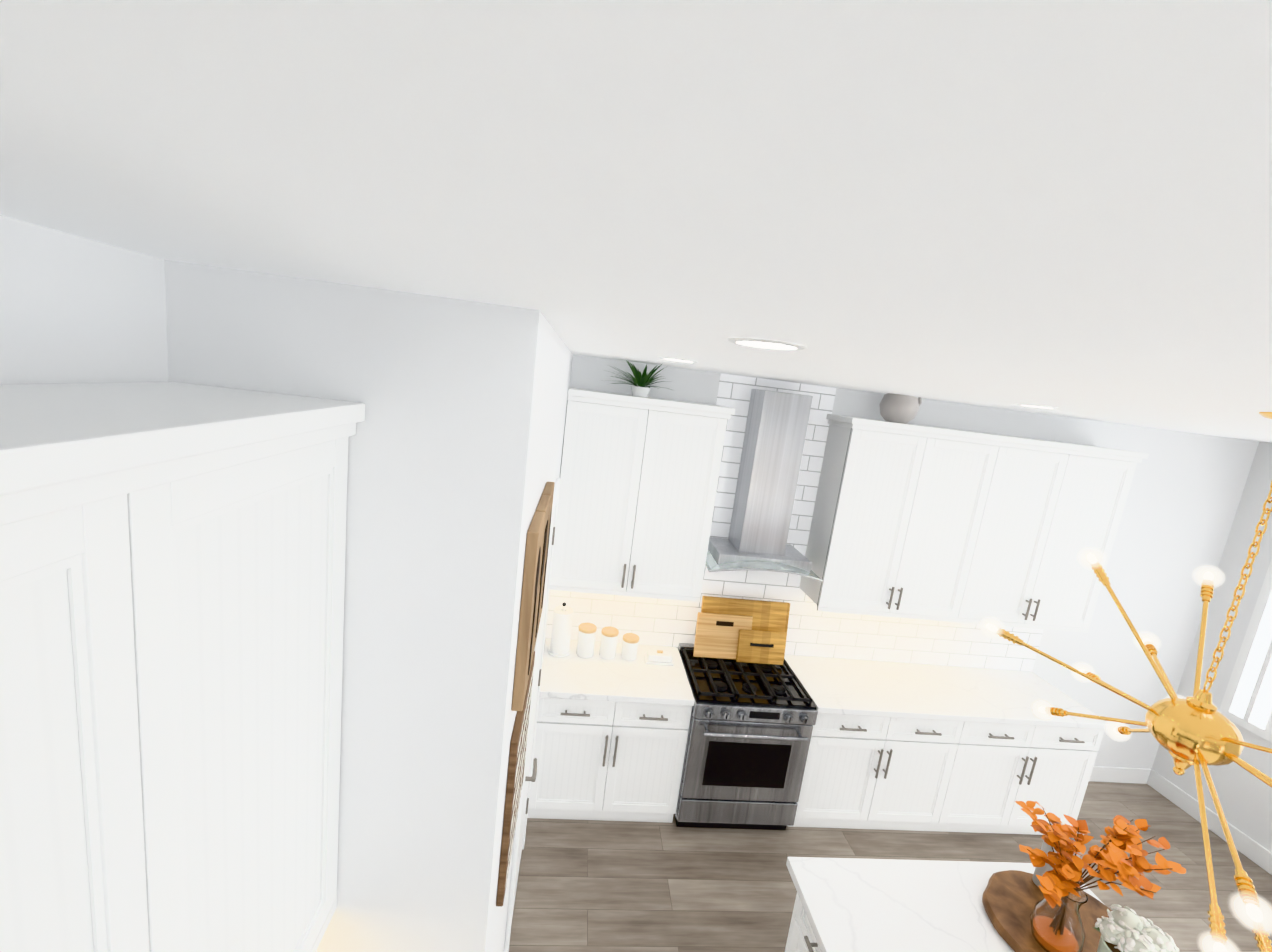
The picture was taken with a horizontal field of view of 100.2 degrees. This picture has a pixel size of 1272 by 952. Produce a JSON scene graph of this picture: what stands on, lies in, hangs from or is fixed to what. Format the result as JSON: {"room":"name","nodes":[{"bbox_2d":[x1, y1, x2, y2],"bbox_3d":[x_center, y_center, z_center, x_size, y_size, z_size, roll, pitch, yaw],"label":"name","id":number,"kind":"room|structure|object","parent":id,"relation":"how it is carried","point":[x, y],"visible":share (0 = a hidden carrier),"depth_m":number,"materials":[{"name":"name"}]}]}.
{"room":"kitchen","nodes":[
{"label":"kitchen","id":0,"kind":"room"},
{"bbox_2d":[0,215,1271,951],"bbox_3d":[-0.611,1.320,-0.314,0.970,2.840,8.280,6,10,-6],"label":"wall","id":1,"kind":"structure","parent":0,"point":[454,451],"depth_m":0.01,"materials":[{"name":"white paint"}]},
{"bbox_2d":[0,382,364,951],"bbox_3d":[-0.723,0.526,0.577,0.360,1.190,1.138,6,10,-6],"label":"upper cabinet","id":2,"kind":"object","parent":1,"relation":"attached to","point":[172,570],"visible":1,"depth_m":0.65,"materials":[{"name":"white paint"}]},
{"bbox_2d":[496,651,534,905],"bbox_3d":[-0.380,0.928,1.711,0.021,0.530,0.484,6,10,-6],"label":"sign","id":3,"kind":"object","parent":1,"relation":"attached to","point":[516,763],"visible":1,"depth_m":1.51,"materials":[{"name":"brown wood"}]},
{"bbox_2d":[504,478,559,951],"bbox_3d":[-0.475,1.156,2.555,0.061,2.184,0.798,6,10,-6],"label":"pantry door","id":4,"kind":"structure","parent":1,"relation":"in","point":[520,832],"depth_m":2.57,"materials":[{"name":"white paint"}]},
{"bbox_2d":[511,481,554,710],"bbox_3d":[-0.300,0.309,1.609,0.030,0.475,0.614,6,10,-6],"label":"sign","id":5,"kind":"object","parent":1,"relation":"attached to","point":[535,564],"visible":1,"depth_m":1.34,"materials":[{"name":"brown wood"}]},
{"bbox_2d":[550,388,734,601],"bbox_3d":[0.011,0.125,3.347,0.980,1.230,0.360,6,10,-6],"label":"upper cabinet","id":6,"kind":"object","parent":1,"relation":"attached to","point":[639,476],"visible":1,"depth_m":3.21,"materials":[{"name":"white paint"}]},
{"bbox_2d":[608,361,671,396],"bbox_3d":[0.024,-0.607,3.222,0.477,0.246,0.502,6,10,-6],"label":"potted plant","id":7,"kind":"object","parent":6,"relation":"on","point":[643,380],"visible":0.98,"depth_m":3.19,"materials":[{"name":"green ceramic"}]},
{"bbox_2d":[705,389,822,581],"bbox_3d":[0.858,0.046,3.332,0.730,1.127,0.509,6,10,-6],"label":"range hood","id":8,"kind":"object","parent":1,"relation":"attached to","point":[772,449],"visible":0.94,"depth_m":3.32,"materials":[{"name":"silver metal"}]},
{"bbox_2d":[546,373,1043,670],"bbox_3d":[1.316,0.366,3.698,3.688,1.917,0.006,6,10,-6],"label":"tile backsplash","id":9,"kind":"structure","parent":1,"relation":"attached to","point":[812,630],"depth_m":3.70,"materials":[{"name":"white tile"}]},
{"bbox_2d":[799,418,1010,621],"bbox_3d":[1.750,0.289,3.554,1.034,1.194,0.321,6,10,-6],"label":"upper cabinet","id":10,"kind":"object","parent":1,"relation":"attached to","point":[916,521],"depth_m":3.41,"materials":[{"name":"white paint"}]},
{"bbox_2d":[880,393,921,423],"bbox_3d":[1.698,-0.466,3.395,0.260,0.252,0.230,6,10,-6],"label":"jug","id":11,"kind":"object","parent":10,"relation":"on","point":[899,408],"visible":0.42,"depth_m":3.32,"materials":[{"name":"grey ceramic"}]},
{"bbox_2d":[971,434,1142,629],"bbox_3d":[2.662,0.384,3.653,1.034,1.194,0.321,6,10,-6],"label":"upper cabinet","id":12,"kind":"object","parent":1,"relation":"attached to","point":[1056,503],"depth_m":3.50,"materials":[{"name":"white paint"}]},
{"bbox_2d":[1089,766,1151,783],"bbox_3d":[3.361,2.371,4.260,1.685,0.134,0.013,6,10,-6],"label":"baseboard","id":13,"kind":"structure","parent":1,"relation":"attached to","point":[1099,773],"depth_m":4.31,"materials":[{"name":"white paint"}]},
{"bbox_2d":[1148,770,1271,874],"bbox_3d":[4.544,3.191,0.503,0.014,0.134,7.860,6,10,-6],"label":"baseboard","id":14,"kind":"structure","parent":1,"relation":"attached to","point":[1253,851],"depth_m":3.91,"materials":[{"name":"white paint"}]},
{"bbox_2d":[1219,559,1271,742],"bbox_3d":[4.520,1.278,2.405,0.040,1.520,2.840,6,10,-6],"label":"window","id":15,"kind":"structure","parent":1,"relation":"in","point":[1246,703],"depth_m":3.74,"materials":[{"name":"white glass"}]},
{"bbox_2d":[0,0,1271,442],"bbox_3d":[2.088,0.144,-0.297,6.070,0.100,8.280,6,10,-6],"label":"ceiling","id":16,"kind":"structure","parent":0,"point":[1064,206],"depth_m":0.29,"materials":[{"name":"white paint"}]},
{"bbox_2d":[660,357,696,362],"bbox_3d":[0.186,-0.506,2.322,0.168,0.004,0.168,6,10,-6],"label":"recessed light","id":17,"kind":"object","parent":16,"relation":"in","point":[677,359],"visible":0.98,"depth_m":2.28,"materials":[{"name":"white paint"}]},
{"bbox_2d":[727,338,806,349],"bbox_3d":[0.281,-0.283,1.147,0.168,0.004,0.168,6,10,-6],"label":"recessed light","id":18,"kind":"object","parent":16,"relation":"in","point":[766,343],"visible":1,"depth_m":1.12,"materials":[{"name":"white paint"}]},
{"bbox_2d":[1017,404,1057,408],"bbox_3d":[1.914,-0.333,2.540,0.168,0.004,0.168,6,10,-6],"label":"recessed light","id":19,"kind":"object","parent":16,"relation":"in","point":[1039,406],"visible":1,"depth_m":2.50,"materials":[{"name":"white paint"}]},
{"bbox_2d":[980,412,1271,951],"bbox_3d":[1.563,0.476,1.399,0.806,1.269,1.041,6,10,-6],"label":"chandelier","id":20,"kind":"object","parent":16,"relation":"hanging from","point":[1196,729],"visible":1,"depth_m":1.40,"materials":[{"name":"gold metal"}]},
{"bbox_2d":[509,781,1271,951],"bbox_3d":[1.734,3.017,0.219,6.070,0.100,8.280,6,10,-6],"label":"floor","id":21,"kind":"structure","parent":0,"point":[603,886],"depth_m":3.14,"materials":[{"name":"wood"}]},
{"bbox_2d":[527,638,694,822],"bbox_3d":[-0.191,1.672,3.481,0.926,0.919,0.640,6,10,-6],"label":"base cabinet","id":22,"kind":"object","parent":21,"relation":"on","point":[611,736],"visible":0.88,"depth_m":3.22,"materials":[{"name":"white paint"}]},
{"bbox_2d":[548,602,572,656],"bbox_3d":[-0.484,0.988,3.477,0.156,0.347,0.156,6,10,-6],"label":"paper towel holder","id":23,"kind":"object","parent":22,"relation":"on","point":[561,630],"visible":1,"depth_m":3.43,"materials":[{"name":"white paper"}]},
{"bbox_2d":[576,623,596,657],"bbox_3d":[-0.327,1.081,3.498,0.118,0.195,0.118,6,10,-6],"label":"canister","id":24,"kind":"object","parent":22,"relation":"on","point":[586,640],"visible":1,"depth_m":3.45,"materials":[{"name":"white ceramic"}]},
{"bbox_2d":[599,627,618,659],"bbox_3d":[-0.180,1.104,3.516,0.114,0.180,0.114,6,10,-6],"label":"canister","id":25,"kind":"object","parent":22,"relation":"on","point":[608,643],"visible":1,"depth_m":3.47,"materials":[{"name":"white ceramic"}]},
{"bbox_2d":[621,633,638,660],"bbox_3d":[-0.041,1.135,3.534,0.110,0.145,0.110,6,10,-6],"label":"canister","id":26,"kind":"object","parent":22,"relation":"on","point":[630,643],"visible":1,"depth_m":3.49,"materials":[{"name":"white ceramic"}]},
{"bbox_2d":[644,650,673,665],"bbox_3d":[0.156,1.196,3.533,0.190,0.074,0.100,6,10,-6],"label":"butter dish","id":27,"kind":"object","parent":22,"relation":"on","point":[657,657],"visible":1,"depth_m":3.50,"materials":[{"name":"white ceramic"}]},
{"bbox_2d":[674,643,817,829],"bbox_3d":[0.650,1.747,3.538,0.758,0.954,0.704,6,10,-6],"label":"range","id":28,"kind":"object","parent":21,"relation":"on","point":[750,729],"visible":0.88,"depth_m":3.27,"materials":[{"name":"silver metal"}]},
{"bbox_2d":[693,596,789,664],"bbox_3d":[0.728,1.052,3.624,0.648,0.398,0.147,6,10,-6],"label":"cutting boards","id":29,"kind":"object","parent":28,"relation":"on","point":[746,630],"visible":1,"depth_m":3.60,"materials":[{"name":"brown wood"}]},
{"bbox_2d":[785,865,820,951],"bbox_3d":[1.143,2.284,1.100,0.960,0.880,2.350,6,10,-6],"label":"kitchen island","id":30,"kind":"object","parent":21,"relation":"on","point":[801,937],"depth_m":2.08,"materials":[{"name":"white paint"}]},
{"bbox_2d":[786,857,1104,951],"bbox_3d":[1.261,1.694,1.844,1.248,0.040,0.775,6,10,-6],"label":"island countertop","id":31,"kind":"structure","parent":30,"relation":"on","point":[852,904],"depth_m":2.00,"materials":[{"name":"white stone"}]},
{"bbox_2d":[982,870,1111,951],"bbox_3d":[1.594,1.682,1.912,0.564,0.040,0.561,6,10,-6],"label":"wood tray","id":32,"kind":"object","parent":31,"relation":"on","point":[1010,898],"visible":0.56,"depth_m":2.00,"materials":[{"name":"brown wood"}]},
{"bbox_2d":[1032,822,1083,886],"bbox_3d":[1.661,1.494,2.089,0.120,0.278,0.057,9,10,12],"label":"candles","id":33,"kind":"object","parent":32,"relation":"on","point":[1046,848],"visible":0.12,"depth_m":2.09,"materials":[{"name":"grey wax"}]},
{"bbox_2d":[1015,801,1185,951],"bbox_3d":[1.482,1.370,1.836,0.418,0.568,0.528,6,10,-6],"label":"vase","id":34,"kind":"object","parent":32,"relation":"on","point":[1056,922],"visible":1,"depth_m":1.79,"materials":[{"name":"clear glass"}]},
{"bbox_2d":[1093,904,1178,951],"bbox_3d":[1.630,1.568,1.742,0.208,0.249,0.215,6,10,-6],"label":"flowers","id":35,"kind":"object","parent":32,"relation":"on","point":[1124,929],"visible":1,"depth_m":1.73,"materials":[{"name":"white plant"}]},
{"bbox_2d":[784,655,1110,834],"bbox_3d":[2.011,1.900,3.721,1.996,0.919,0.640,6,10,-6],"label":"base cabinet","id":36,"kind":"object","parent":21,"relation":"on","point":[909,746],"visible":0.98,"depth_m":3.46,"materials":[{"name":"white paint"}]}
]}

